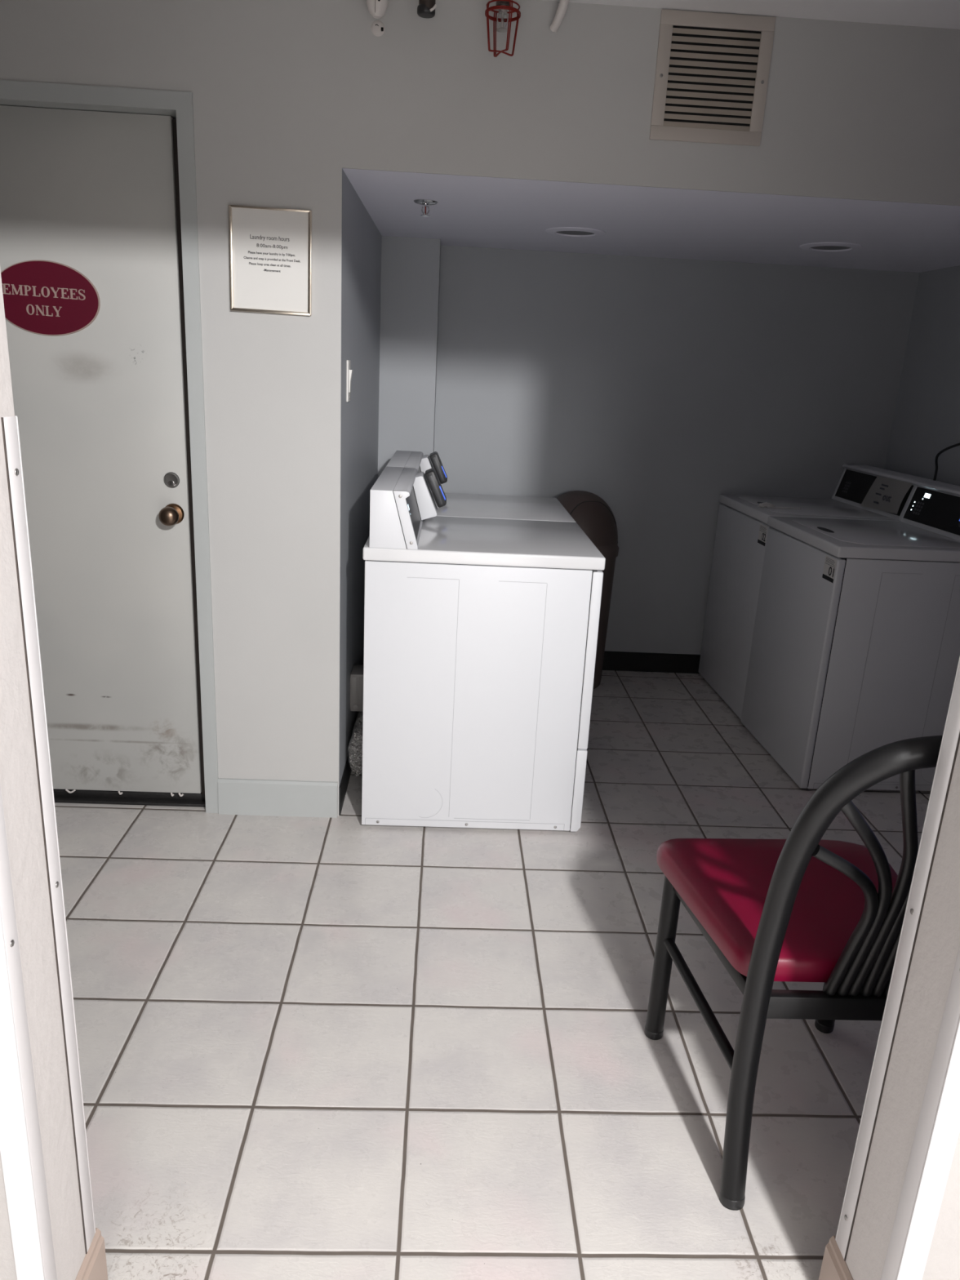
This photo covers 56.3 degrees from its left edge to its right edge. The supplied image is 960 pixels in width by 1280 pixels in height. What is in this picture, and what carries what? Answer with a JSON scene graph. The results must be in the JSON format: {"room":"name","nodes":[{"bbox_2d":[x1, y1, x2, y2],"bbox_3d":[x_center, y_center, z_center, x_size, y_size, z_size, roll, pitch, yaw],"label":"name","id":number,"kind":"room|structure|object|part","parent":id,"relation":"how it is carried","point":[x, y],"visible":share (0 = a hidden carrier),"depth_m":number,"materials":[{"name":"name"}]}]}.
{"room":"laundry","nodes":[
{"label":"laundry","id":0,"kind":"room"},
{"bbox_2d":[338,168,382,788],"bbox_3d":[-0.500,-0.632,3.475,0.124,2.000,1.722,2,17,-2],"label":"wall","id":1,"kind":"structure","parent":0,"point":[361,239],"depth_m":3.04,"materials":[{"name":"paint"}]},
{"bbox_2d":[346,360,353,401],"bbox_3d":[-0.392,-0.782,2.712,0.014,0.120,0.072,2,17,-2],"label":"light switch","id":2,"kind":"object","parent":1,"relation":"attached to","point":[348,371],"visible":1,"depth_m":2.69,"materials":[{"name":"white plastic"}]},
{"bbox_2d":[346,360,351,401],"bbox_3d":[-0.397,-0.782,2.712,0.005,0.120,0.072,2,17,-2],"label":"switch plate","id":3,"kind":"object","parent":2,"relation":"attached to","point":[348,362],"depth_m":2.69,"materials":[{"name":"white plastic"}]},
{"bbox_2d":[350,664,363,711],"bbox_3d":[-0.429,0.172,3.196,0.055,0.140,0.115,2,17,-2],"label":"vent box","id":4,"kind":"object","parent":1,"relation":"attached to","point":[357,673],"visible":0.84,"depth_m":3.15,"materials":[{"name":"grey plastic"}]},
{"bbox_2d":[377,235,440,477],"bbox_3d":[-0.349,-0.804,4.123,0.268,1.970,0.230,2,17,-2],"label":"column","id":5,"kind":"structure","parent":1,"relation":"attached to","point":[411,266],"depth_m":3.87,"materials":[{"name":"paint"}]},
{"bbox_2d":[0,0,959,815],"bbox_3d":[0.553,-0.518,2.704,5.470,2.330,0.120,2,17,-2],"label":"wall","id":6,"kind":"structure","parent":0,"point":[288,95],"depth_m":2.39,"materials":[{"name":"paint"}]},
{"bbox_2d":[0,80,218,813],"bbox_3d":[-1.302,-0.468,2.671,1.008,2.070,0.187,2,17,-2],"label":"door","id":7,"kind":"structure","parent":6,"relation":"in","point":[98,182],"depth_m":2.62,"materials":[{"name":"paint"}]},
{"bbox_2d":[0,259,100,336],"bbox_3d":[-1.212,-0.954,2.506,0.296,0.199,0.007,2,17,-2],"label":"door sign","id":8,"kind":"object","parent":7,"relation":"attached to","point":[42,297],"visible":1,"depth_m":2.50,"materials":[{"name":"red plastic"}]},
{"bbox_3d":[-0.916,-0.364,2.642,0.057,0.057,0.049,2,17,-2],"label":"knob","id":9,"kind":"part","parent":7,"relation":"part of","materials":[{"name":"gold metal"}]},
{"bbox_2d":[228,204,311,315],"bbox_3d":[-0.569,-1.031,2.443,0.223,0.269,0.014,2,17,-2],"label":"framed notice","id":10,"kind":"object","parent":6,"relation":"attached to","point":[270,248],"visible":1,"depth_m":2.44,"materials":[{"name":"white paper"}]},
{"bbox_2d":[370,20,385,36],"bbox_3d":[-0.261,-1.565,2.295,0.036,0.036,0.009,2,17,-2],"label":"plug","id":11,"kind":"object","parent":6,"relation":"attached to","point":[377,28],"visible":1,"depth_m":2.29,"materials":[{"name":"white plastic"}]},
{"bbox_2d":[217,651,700,817],"bbox_3d":[0.520,0.324,3.736,2.782,0.122,1.636,2,17,-2],"label":"baseboard","id":12,"kind":"structure","parent":6,"relation":"attached to","point":[249,797],"depth_m":2.91,"materials":[{"name":"paint"}]},
{"bbox_2d":[649,8,776,146],"bbox_3d":[0.607,-1.469,2.351,0.298,0.298,0.008,2,17,-2],"label":"air vent","id":13,"kind":"object","parent":6,"relation":"in","point":[710,86],"visible":1,"depth_m":2.35,"materials":[{"name":"beige metal"}]},
{"bbox_2d":[0,1131,959,1279],"bbox_3d":[-0.265,-0.135,0.992,7.220,2.500,0.155,2,17,-2],"label":"wall","id":14,"kind":"structure","parent":0,"point":[943,1262],"depth_m":1.21,"materials":[{"name":"paint"}]},
{"bbox_2d":[0,773,57,1279],"bbox_3d":[-0.573,0.368,1.068,0.038,1.222,0.036,2,17,-2],"label":"guard","id":15,"kind":"object","parent":14,"relation":"attached to","point":[21,1148],"visible":1,"depth_m":1.12,"materials":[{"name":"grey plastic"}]},
{"bbox_2d":[0,268,85,1279],"bbox_3d":[-0.555,0.022,1.044,0.022,1.902,0.127,2,17,-2],"label":"trim","id":16,"kind":"structure","parent":14,"relation":"attached to","point":[18,769],"depth_m":1.12,"materials":[{"name":"paint"}]},
{"bbox_2d":[0,415,95,1253],"bbox_3d":[-0.577,0.332,1.189,0.038,1.222,0.036,2,17,-2],"label":"guard","id":17,"kind":"object","parent":14,"relation":"attached to","point":[10,426],"visible":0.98,"depth_m":1.15,"materials":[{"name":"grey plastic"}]},
{"bbox_2d":[75,1227,107,1279],"bbox_3d":[-1.040,0.972,1.319,0.912,0.119,0.147,2,17,-2],"label":"baseboard","id":18,"kind":"structure","parent":14,"relation":"attached to","point":[94,1265],"depth_m":1.37,"materials":[{"name":"beige wood"}]},
{"bbox_2d":[818,1235,853,1279],"bbox_3d":[1.013,1.051,1.407,0.912,0.119,0.147,2,17,-2],"label":"baseboard","id":19,"kind":"structure","parent":14,"relation":"attached to","point":[833,1267],"depth_m":1.42,"materials":[{"name":"beige wood"}]},
{"bbox_2d":[835,657,959,1261],"bbox_3d":[0.614,0.378,1.240,0.038,1.222,0.036,2,17,-2],"label":"guard","id":20,"kind":"object","parent":14,"relation":"attached to","point":[950,741],"visible":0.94,"depth_m":1.26,"materials":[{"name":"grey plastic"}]},
{"bbox_2d":[845,742,959,1279],"bbox_3d":[0.628,0.068,1.095,0.022,1.902,0.127,2,17,-2],"label":"trim","id":21,"kind":"structure","parent":14,"relation":"attached to","point":[938,937],"depth_m":1.23,"materials":[{"name":"paint"}]},
{"bbox_2d":[879,940,959,1279],"bbox_3d":[0.617,0.414,1.120,0.038,1.222,0.036,2,17,-2],"label":"guard","id":22,"kind":"object","parent":14,"relation":"attached to","point":[937,1129],"visible":1,"depth_m":1.19,"materials":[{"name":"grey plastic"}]},
{"bbox_2d":[54,670,930,1279],"bbox_3d":[0.446,0.634,2.992,5.670,0.050,3.535,2,17,-2],"label":"floor","id":23,"kind":"structure","parent":0,"point":[341,1047],"depth_m":1.97,"materials":[{"name":"tile"}]},
{"bbox_2d":[386,450,576,522],"bbox_3d":[-0.026,-0.183,3.646,0.722,1.088,0.644,2,17,-2],"label":"dryer","id":24,"kind":"object","parent":23,"relation":"on","point":[458,504],"visible":0.21,"depth_m":3.52,"materials":[{"name":"white metal"}]},
{"bbox_2d":[361,466,605,831],"bbox_3d":[-0.007,0.004,3.030,0.722,1.088,0.644,2,17,-2],"label":"dryer","id":25,"kind":"object","parent":23,"relation":"on","point":[481,634],"visible":1,"depth_m":2.75,"materials":[{"name":"white metal"}]},
{"bbox_2d":[347,711,363,777],"bbox_3d":[-0.423,0.325,3.261,0.066,0.174,0.458,2,17,-2],"label":"duct","id":26,"kind":"object","parent":25,"relation":"attached to","point":[355,746],"visible":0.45,"depth_m":3.05,"materials":[{"name":"grey metal"}]},
{"bbox_3d":[-0.211,-0.433,2.892,0.037,0.127,0.602,2,17,-2],"label":"control panel","id":27,"kind":"part","parent":25,"relation":"part of","materials":[{"name":"black glass"}]},
{"bbox_2d":[439,486,445,500],"bbox_3d":[-0.126,-0.495,3.021,0.024,0.046,0.022,2,17,-2],"label":"light","id":28,"kind":"object","parent":25,"relation":"attached to","point":[442,497],"depth_m":3.02,"materials":[{"name":"blue plastic"}]},
{"bbox_3d":[0.305,0.392,3.157,0.032,0.284,0.634,2,17,-2],"label":"toe panel","id":29,"kind":"part","parent":25,"relation":"part of","materials":[{"name":"white metal"}]},
{"bbox_3d":[0.326,-0.020,3.033,0.032,0.568,0.634,2,17,-2],"label":"door panel","id":30,"kind":"part","parent":25,"relation":"part of","materials":[{"name":"white metal"}]},
{"bbox_2d":[556,490,618,689],"bbox_3d":[0.437,-0.239,4.211,0.387,0.916,0.387,2,17,-2],"label":"trash bin","id":31,"kind":"object","parent":23,"relation":"on","point":[589,511],"visible":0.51,"depth_m":4.02,"materials":[{"name":"brown plastic"}]},
{"bbox_3d":[0.453,-0.541,4.120,0.387,0.284,0.387,2,17,-2],"label":"dome lid","id":32,"kind":"part","parent":31,"relation":"part of","materials":[{"name":"brown plastic"}]},
{"bbox_2d":[644,735,942,1210],"bbox_3d":[0.644,0.510,1.671,0.512,0.972,0.666,2,17,-2],"label":"dining chair","id":33,"kind":"object","parent":23,"relation":"on","point":[803,906],"visible":0.81,"depth_m":1.56,"materials":[{"name":"black paint"}]},
{"bbox_3d":[0.403,0.690,1.966,0.042,0.422,0.051,2,17,-2],"label":"leg","id":34,"kind":"part","parent":33,"relation":"part of","materials":[{"name":"black paint"}]},
{"bbox_3d":[0.624,0.563,1.760,0.439,0.035,0.420,2,17,-2],"label":"seat frame","id":35,"kind":"part","parent":33,"relation":"part of","materials":[{"name":"black paint"}]},
{"bbox_3d":[0.630,0.513,1.780,0.490,0.066,0.450,2,17,-2],"label":"seat","id":36,"kind":"part","parent":33,"relation":"part of","materials":[{"name":"red leather"}]},
{"bbox_3d":[0.810,0.696,2.014,0.039,0.422,0.053,-4,18,-23],"label":"leg","id":37,"kind":"part","parent":33,"relation":"part of","materials":[{"name":"black paint"}]},
{"bbox_3d":[0.653,0.633,1.553,0.350,0.046,0.022,2,17,-2],"label":"rail","id":38,"kind":"part","parent":33,"relation":"part of","materials":[{"name":"black metal"}]},
{"bbox_3d":[0.577,0.471,1.441,0.155,0.337,0.076,-11,22,-39],"label":"rod","id":39,"kind":"part","parent":33,"relation":"part of","materials":[{"name":"black paint"}]},
{"bbox_3d":[0.595,0.426,1.414,0.072,0.440,0.190,18,22,40],"label":"rod","id":40,"kind":"part","parent":33,"relation":"part of","materials":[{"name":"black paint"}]},
{"bbox_3d":[0.624,0.392,1.409,0.095,0.510,0.168,2,17,-2],"label":"rod","id":41,"kind":"part","parent":33,"relation":"part of","materials":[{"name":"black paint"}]},
{"bbox_3d":[0.712,0.396,1.413,0.095,0.510,0.168,2,17,-2],"label":"rod","id":42,"kind":"part","parent":33,"relation":"part of","materials":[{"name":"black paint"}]},
{"bbox_3d":[0.754,0.427,1.437,0.144,0.440,0.142,2,17,-2],"label":"rod","id":43,"kind":"part","parent":33,"relation":"part of","materials":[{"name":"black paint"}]},
{"bbox_3d":[0.750,0.477,1.448,0.155,0.337,0.076,15,20,35],"label":"rod","id":44,"kind":"part","parent":33,"relation":"part of","materials":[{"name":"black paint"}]},
{"bbox_2d":[698,463,939,719],"bbox_3d":[1.495,-0.235,4.099,0.711,1.078,0.659,2,17,-4],"label":"washing machine","id":45,"kind":"object","parent":23,"relation":"on","point":[742,526],"visible":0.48,"depth_m":4.04,"materials":[{"name":"white metal"}]},
{"bbox_3d":[1.155,-0.149,4.104,0.030,0.854,0.649,2,17,-4],"label":"panel","id":46,"kind":"part","parent":45,"relation":"part of","materials":[{"name":"white metal"}]},
{"bbox_2d":[758,502,800,509],"bbox_3d":[1.290,-0.584,3.880,0.182,0.022,0.055,2,17,-2],"label":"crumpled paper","id":47,"kind":"object","parent":45,"relation":"on","point":[766,504],"visible":1,"depth_m":3.86,"materials":[{"name":"white paper"}]},
{"bbox_3d":[1.456,-0.594,3.987,0.485,0.004,0.555,2,17,-4],"label":"lid","id":48,"kind":"part","parent":45,"relation":"part of","materials":[{"name":"white metal"}]},
{"bbox_3d":[1.737,-0.661,3.984,0.037,0.127,0.617,2,17,-4],"label":"control panel","id":49,"kind":"part","parent":45,"relation":"part of","materials":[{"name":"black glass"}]},
{"bbox_2d":[860,475,912,514],"bbox_3d":[1.738,-0.621,3.848,0.043,0.142,0.341,2,17,-2],"label":"paper note","id":50,"kind":"object","parent":45,"relation":"attached to","point":[885,494],"visible":1,"depth_m":3.83,"materials":[{"name":"white paper"}]},
{"bbox_2d":[740,480,959,791],"bbox_3d":[1.526,-0.048,3.465,0.711,1.088,0.659,2,17,-4],"label":"washing machine","id":51,"kind":"object","parent":23,"relation":"on","point":[855,652],"visible":0.91,"depth_m":3.21,"materials":[{"name":"white metal"}]},
{"bbox_3d":[1.186,0.042,3.471,0.030,0.854,0.649,2,17,-4],"label":"panel","id":52,"kind":"part","parent":51,"relation":"part of","materials":[{"name":"white metal"}]},
{"bbox_2d":[825,557,835,567],"bbox_3d":[1.207,-0.268,3.093,0.001,0.021,0.078,2,17,-4],"label":"print","id":53,"kind":"object","parent":51,"relation":"on","point":[827,557],"depth_m":3.10},
{"bbox_3d":[1.487,-0.402,3.355,0.485,0.004,0.555,2,17,-4],"label":"lid","id":54,"kind":"part","parent":51,"relation":"part of","materials":[{"name":"white metal"}]},
{"bbox_3d":[1.768,-0.469,3.353,0.037,0.127,0.617,2,17,-4],"label":"control panel","id":55,"kind":"part","parent":51,"relation":"part of","materials":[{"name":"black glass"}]},
{"bbox_2d":[342,168,959,272],"bbox_3d":[1.460,-1.633,3.236,3.700,0.414,1.717,2,17,-2],"label":"ceiling","id":56,"kind":"structure","parent":0,"point":[475,211],"depth_m":2.98,"materials":[{"name":"white paint"}]},
{"bbox_2d":[413,199,437,217],"bbox_3d":[-0.172,-1.368,2.845,0.076,0.045,0.076,2,17,-2],"label":"sprinkler","id":57,"kind":"object","parent":56,"relation":"attached to","point":[425,202],"visible":1,"depth_m":2.83,"materials":[{"name":"silver metal"}]},
{"bbox_3d":[-0.173,-1.365,2.846,0.022,0.032,0.016,13,19,29],"label":"sprinkler frame","id":58,"kind":"part","parent":57,"relation":"part of","materials":[{"name":"silver metal"}]},
{"bbox_2d":[545,226,605,237],"bbox_3d":[0.352,-1.507,3.321,0.222,0.011,0.222,2,17,-2],"label":"recessed light","id":59,"kind":"object","parent":56,"relation":"in","point":[579,232],"visible":1,"depth_m":3.30,"materials":[{"name":"white paint"}]},
{"bbox_2d":[799,242,862,252],"bbox_3d":[1.313,-1.470,3.363,0.222,0.009,0.222,2,17,-2],"label":"recessed light","id":60,"kind":"object","parent":56,"relation":"in","point":[815,246],"visible":1,"depth_m":3.35,"materials":[{"name":"white paint"}]},
{"bbox_2d":[433,244,919,654],"bbox_3d":[0.731,-0.818,4.305,2.640,2.000,0.100,2,17,-2],"label":"wall","id":61,"kind":"structure","parent":0,"point":[656,388],"depth_m":4.15,"materials":[{"name":"paint"}]},
{"bbox_2d":[544,0,959,29],"bbox_3d":[0.589,-1.433,1.528,5.670,0.100,1.842,2,17,-2],"label":"ceiling","id":62,"kind":"structure","parent":0,"point":[944,14],"depth_m":2.27,"materials":[{"name":"white paint"}]},
{"bbox_2d":[366,0,388,18],"bbox_3d":[-0.253,-1.587,2.211,0.056,0.093,0.058,2,17,-2],"label":"hanger","id":63,"kind":"object","parent":62,"relation":"attached to","point":[377,9],"visible":1,"depth_m":2.21,"materials":[{"name":"white plastic"}]},
{"bbox_2d":[417,0,436,18],"bbox_3d":[-0.130,-1.587,2.216,0.049,0.080,0.048,2,17,-2],"label":"pipe","id":64,"kind":"object","parent":62,"relation":"attached to","point":[425,8],"visible":1,"depth_m":2.21,"materials":[{"name":"brown metal"}]},
{"bbox_2d":[484,0,520,57],"bbox_3d":[0.056,-1.537,2.216,0.089,0.158,0.089,2,17,-2],"label":"cage","id":65,"kind":"object","parent":62,"relation":"attached to","point":[503,6],"visible":1,"depth_m":2.21,"materials":[{"name":"red metal"}]},
{"bbox_2d":[549,0,568,31],"bbox_3d":[0.203,-1.586,2.255,0.033,0.089,0.073,-10,21,-36],"label":"insulated pipe","id":66,"kind":"object","parent":62,"relation":"attached to","point":[562,6],"visible":1,"depth_m":2.25,"materials":[{"name":"white"}]},
{"bbox_2d":[884,265,959,485],"bbox_3d":[2.005,-0.520,3.534,0.100,2.000,1.623,2,17,-2],"label":"wall","id":67,"kind":"structure","parent":0,"point":[926,420],"depth_m":3.90,"materials":[{"name":"paint"}]},
{"bbox_2d":[933,443,959,480],"bbox_3d":[1.890,-0.699,3.514,0.199,0.170,0.037,15,20,34],"label":"power cable","id":68,"kind":"object","parent":67,"relation":"attached to","point":[957,444],"visible":1,"depth_m":3.55,"materials":[{"name":"black plastic"}]}
]}

